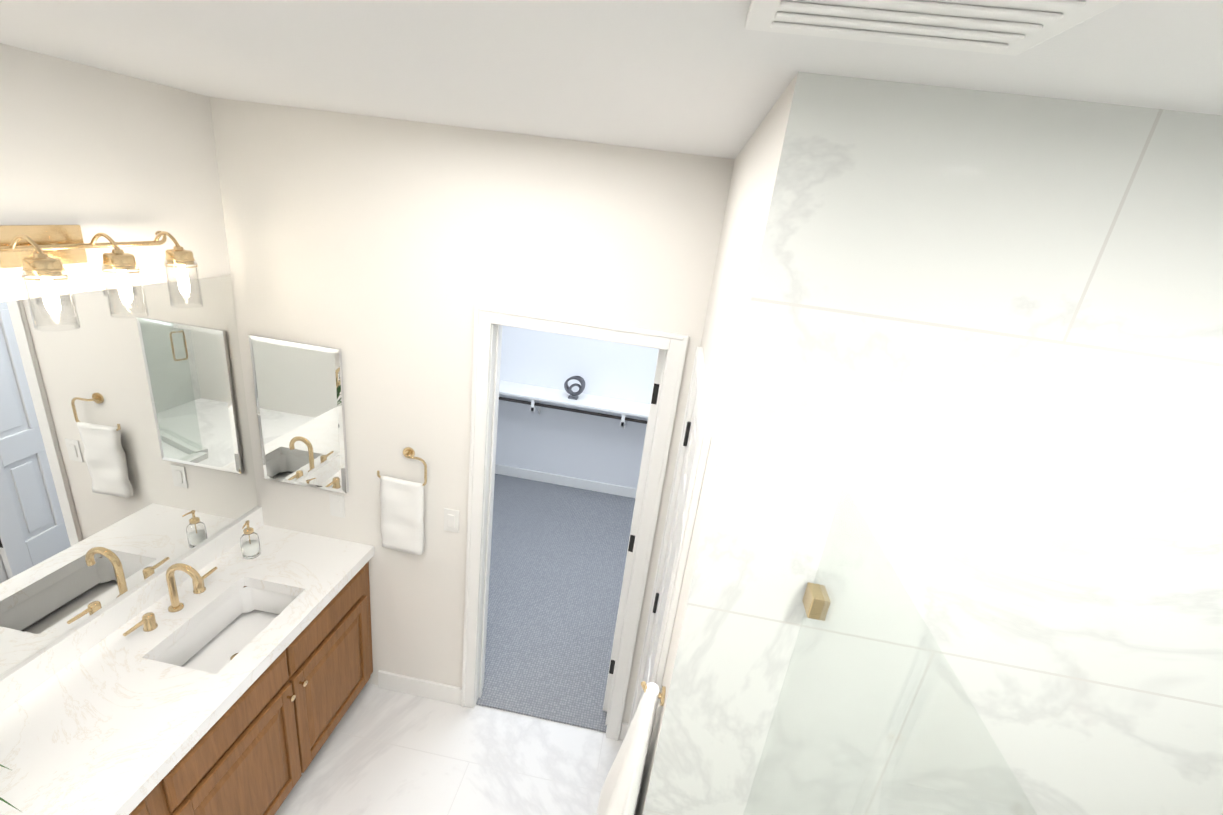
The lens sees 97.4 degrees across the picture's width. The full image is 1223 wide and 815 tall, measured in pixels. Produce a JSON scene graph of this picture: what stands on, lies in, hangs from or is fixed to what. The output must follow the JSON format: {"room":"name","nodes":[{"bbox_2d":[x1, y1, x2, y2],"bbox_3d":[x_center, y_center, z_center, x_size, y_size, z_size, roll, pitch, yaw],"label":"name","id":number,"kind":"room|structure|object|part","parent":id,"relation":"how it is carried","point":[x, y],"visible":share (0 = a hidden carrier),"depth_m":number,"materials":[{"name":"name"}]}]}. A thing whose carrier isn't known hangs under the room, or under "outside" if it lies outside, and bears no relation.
{"room":"bathroom","nodes":[
{"label":"bathroom","id":0,"kind":"room"},
{"bbox_2d":[0,43,257,676],"bbox_3d":[-1.908,0.605,1.030,0.130,2.715,3.280,9,20,5],"label":"mirror","id":1,"kind":"object","parent":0,"point":[126,462],"depth_m":1.77,"materials":[{"name":"silver mirror"}]},
{"bbox_2d":[0,225,202,330],"bbox_3d":[-1.553,-0.382,1.551,0.181,0.255,0.708,9,20,5],"label":"sconce","id":2,"kind":"object","parent":1,"relation":"attached to","point":[45,252],"visible":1,"depth_m":1.57,"materials":[{"name":"gold metal"}]},
{"bbox_3d":[-1.515,-0.330,1.563,0.090,0.159,0.705,9,20,5],"label":"lamp shade","id":3,"kind":"part","parent":2,"relation":"part of","materials":[{"name":"clear glass"}]},
{"bbox_2d":[275,683,622,814],"bbox_3d":[-0.432,2.185,1.304,3.490,0.060,3.170,9,20,5],"label":"floor","id":4,"kind":"structure","parent":0,"point":[382,751],"depth_m":2.52,"materials":[{"name":"tile"}]},
{"bbox_2d":[124,554,373,814],"bbox_3d":[-1.644,1.477,1.503,0.602,0.830,2.646,9,20,5],"label":"bathroom vanity","id":5,"kind":"object","parent":4,"relation":"on","point":[249,760],"depth_m":2.07,"materials":[{"name":"brown wood"}]},
{"bbox_2d":[0,526,373,814],"bbox_3d":[-1.600,1.066,1.353,0.583,0.050,2.646,9,20,5],"label":"countertop","id":6,"kind":"structure","parent":5,"relation":"on","point":[93,738],"depth_m":1.72,"materials":[{"name":"white stone"}]},
{"bbox_2d":[0,764,22,812],"bbox_3d":[-1.631,0.842,1.237,0.418,0.437,0.507,9,20,5],"label":"potted plant","id":7,"kind":"object","parent":6,"relation":"on","point":[1,799],"visible":1,"depth_m":1.30,"materials":[{"name":"green"}]},
{"bbox_2d":[123,563,216,635],"bbox_3d":[-1.605,0.677,2.021,0.152,0.215,0.387,9,20,5],"label":"faucet","id":8,"kind":"object","parent":6,"relation":"on","point":[148,622],"visible":1,"depth_m":1.99,"materials":[{"name":"gold metal"}]},
{"bbox_2d":[156,586,291,669],"bbox_3d":[-1.457,0.911,2.080,0.312,0.147,0.482,9,20,5],"label":"sink","id":9,"kind":"object","parent":6,"relation":"in","point":[214,639],"depth_m":2.18,"materials":[{"name":"white ceramic"}]},
{"bbox_2d":[240,520,260,558],"bbox_3d":[-1.591,0.576,2.359,0.070,0.176,0.076,9,20,5],"label":"soap dispenser","id":10,"kind":"object","parent":6,"relation":"on","point":[250,543],"visible":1,"depth_m":2.35,"materials":[{"name":"clear glass"}]},
{"bbox_2d":[743,490,1033,814],"bbox_3d":[0.692,1.390,0.709,1.101,2.100,1.155,9,20,5],"label":"glass","id":11,"kind":"object","parent":4,"relation":"on","point":[817,600],"visible":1,"depth_m":0.81,"materials":[{"name":"glass"}]},
{"bbox_2d":[210,97,734,736],"bbox_3d":[-0.041,0.360,2.360,3.490,2.715,0.120,9,20,5],"label":"wall","id":12,"kind":"structure","parent":0,"point":[386,255],"depth_m":2.07,"materials":[{"name":"white paint"}]},
{"bbox_2d":[0,506,263,709],"bbox_3d":[-1.869,0.951,1.352,0.018,0.100,2.646,9,20,5],"label":"backsplash","id":13,"kind":"structure","parent":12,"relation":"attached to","point":[16,683],"depth_m":1.90,"materials":[{"name":"white stone"}]},
{"bbox_2d":[248,334,348,493],"bbox_3d":[-1.369,0.043,2.367,0.405,0.680,0.022,9,20,5],"label":"mirror","id":14,"kind":"object","parent":12,"relation":"attached to","point":[299,391],"visible":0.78,"depth_m":2.35,"materials":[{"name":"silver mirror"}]},
{"bbox_2d":[329,494,344,517],"bbox_3d":[-1.279,0.459,2.507,0.072,0.116,0.008,9,20,5],"label":"electrical outlet plate","id":15,"kind":"object","parent":12,"relation":"attached to","point":[337,505],"visible":1,"depth_m":2.50,"materials":[{"name":"white plastic"}]},
{"bbox_2d":[377,447,426,554],"bbox_3d":[-0.935,0.417,2.412,0.229,0.506,0.063,9,20,5],"label":"towel ring","id":16,"kind":"object","parent":12,"relation":"attached to","point":[402,515],"visible":0.98,"depth_m":2.40,"materials":[{"name":"white fabric"}]},
{"bbox_2d":[379,475,424,554],"bbox_3d":[-0.945,0.487,2.429,0.195,0.362,0.046,9,20,5],"label":"towel","id":17,"kind":"object","parent":16,"relation":"hanging from","point":[402,501],"depth_m":2.41,"materials":[{"name":"white fabric"}]},
{"bbox_2d":[378,670,461,704],"bbox_3d":[-1.002,1.466,2.814,0.458,0.110,0.014,9,20,5],"label":"baseboard","id":18,"kind":"structure","parent":12,"relation":"attached to","point":[420,687],"depth_m":2.81,"materials":[{"name":"white paint"}]},
{"bbox_2d":[444,508,458,532],"bbox_3d":[-0.729,0.515,2.445,0.072,0.116,0.009,9,20,5],"label":"switch plate","id":19,"kind":"object","parent":12,"relation":"attached to","point":[451,520],"visible":1,"depth_m":2.44,"materials":[{"name":"white plastic"}]},
{"bbox_2d":[461,304,688,740],"bbox_3d":[-0.236,0.620,2.479,0.833,2.100,0.164,9,20,5],"label":"door frame","id":20,"kind":"structure","parent":12,"relation":"attached to","point":[490,322],"depth_m":2.30,"materials":[{"name":"white paint"}]},
{"bbox_2d":[603,349,664,710],"bbox_3d":[0.166,0.574,2.838,0.035,2.018,0.687,11,20,10],"label":"closet door","id":21,"kind":"structure","parent":12,"relation":"in","point":[657,377],"depth_m":2.45,"materials":[{"name":"white paint"}]},
{"bbox_2d":[609,383,659,673],"bbox_3d":[0.187,0.547,2.786,0.151,1.580,0.697,9,20,5],"label":"hardware piece","id":22,"kind":"object","parent":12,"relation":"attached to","point":[632,537],"visible":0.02,"depth_m":2.49,"materials":[{"name":"black metal"}]},
{"bbox_2d":[476,474,634,732],"bbox_3d":[-0.260,1.209,4.007,2.640,0.072,2.570,9,20,5],"label":"floor","id":23,"kind":"structure","parent":0,"point":[558,559],"depth_m":3.64,"materials":[{"name":"grey carpet"}]},
{"bbox_2d":[495,325,658,488],"bbox_3d":[0.075,-0.477,4.682,2.640,2.715,0.120,9,20,5],"label":"wall","id":24,"kind":"structure","parent":0,"point":[581,446],"depth_m":4.82,"materials":[{"name":"white paint"}]},
{"bbox_2d":[495,464,636,497],"bbox_3d":[-0.091,0.754,5.061,2.400,0.098,0.017,9,20,5],"label":"baseboard","id":25,"kind":"structure","parent":24,"relation":"attached to","point":[499,469],"depth_m":5.08,"materials":[{"name":"white paint"}]},
{"bbox_2d":[499,380,649,428],"bbox_3d":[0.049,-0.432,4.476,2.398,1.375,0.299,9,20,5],"label":"closet shelf","id":26,"kind":"object","parent":24,"relation":"attached to","point":[533,393],"visible":0.38,"depth_m":4.59,"materials":[{"name":"white paint"}]},
{"bbox_2d":[564,376,584,399],"bbox_3d":[-0.317,-0.176,4.600,0.184,0.204,0.077,9,20,5],"label":"sculpture","id":27,"kind":"object","parent":26,"relation":"on","point":[574,395],"visible":1,"depth_m":4.58,"materials":[{"name":"silver metal"}]},
{"bbox_2d":[0,0,1222,158],"bbox_3d":[0.079,-0.820,1.558,3.490,0.060,5.740,9,20,5],"label":"ceiling","id":28,"kind":"structure","parent":0,"point":[712,78],"depth_m":0.85,"materials":[{"name":"white paint"}]},
{"bbox_2d":[745,0,1124,55],"bbox_3d":[0.262,-0.343,0.436,0.280,0.015,0.280,9,20,5],"label":"ceiling vent","id":29,"kind":"object","parent":28,"relation":"in","point":[1011,27],"visible":1,"depth_m":0.50,"materials":[{"name":"white paint"}]},
{"bbox_2d":[635,92,783,814],"bbox_3d":[0.240,0.603,1.794,0.120,2.715,1.020,9,20,5],"label":"wall","id":30,"kind":"structure","parent":0,"point":[747,184],"depth_m":1.22,"materials":[{"name":"white paint"}]},
{"bbox_2d":[597,681,665,814],"bbox_3d":[0.015,1.066,1.406,0.106,0.992,0.416,9,20,5],"label":"towel","id":31,"kind":"object","parent":30,"relation":"hanging from","point":[619,792],"visible":1,"depth_m":1.23,"materials":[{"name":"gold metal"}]},
{"bbox_2d":[639,397,697,702],"bbox_3d":[0.125,0.930,1.854,0.088,2.018,0.682,9,20,5],"label":"bathroom door","id":32,"kind":"structure","parent":30,"relation":"in","point":[680,511],"depth_m":1.81,"materials":[{"name":"white paint"}]},
{"bbox_3d":[0.115,0.887,1.861,0.054,1.580,0.644,9,20,5],"label":"bathroom door hardware","id":33,"kind":"part","parent":32,"relation":"part of","materials":[{"name":"white wood"}]},
{"bbox_2d":[628,347,711,814],"bbox_3d":[0.183,0.911,1.835,0.142,2.100,0.820,9,20,5],"label":"door frame","id":34,"kind":"structure","parent":30,"relation":"attached to","point":[698,387],"depth_m":1.33,"materials":[{"name":"white paint"}]},
{"bbox_2d":[637,72,1222,814],"bbox_3d":[0.752,0.885,1.208,1.320,2.715,0.120,9,20,5],"label":"wall","id":35,"kind":"structure","parent":0,"point":[975,368],"depth_m":0.89,"materials":[{"name":"stone"}]}
]}

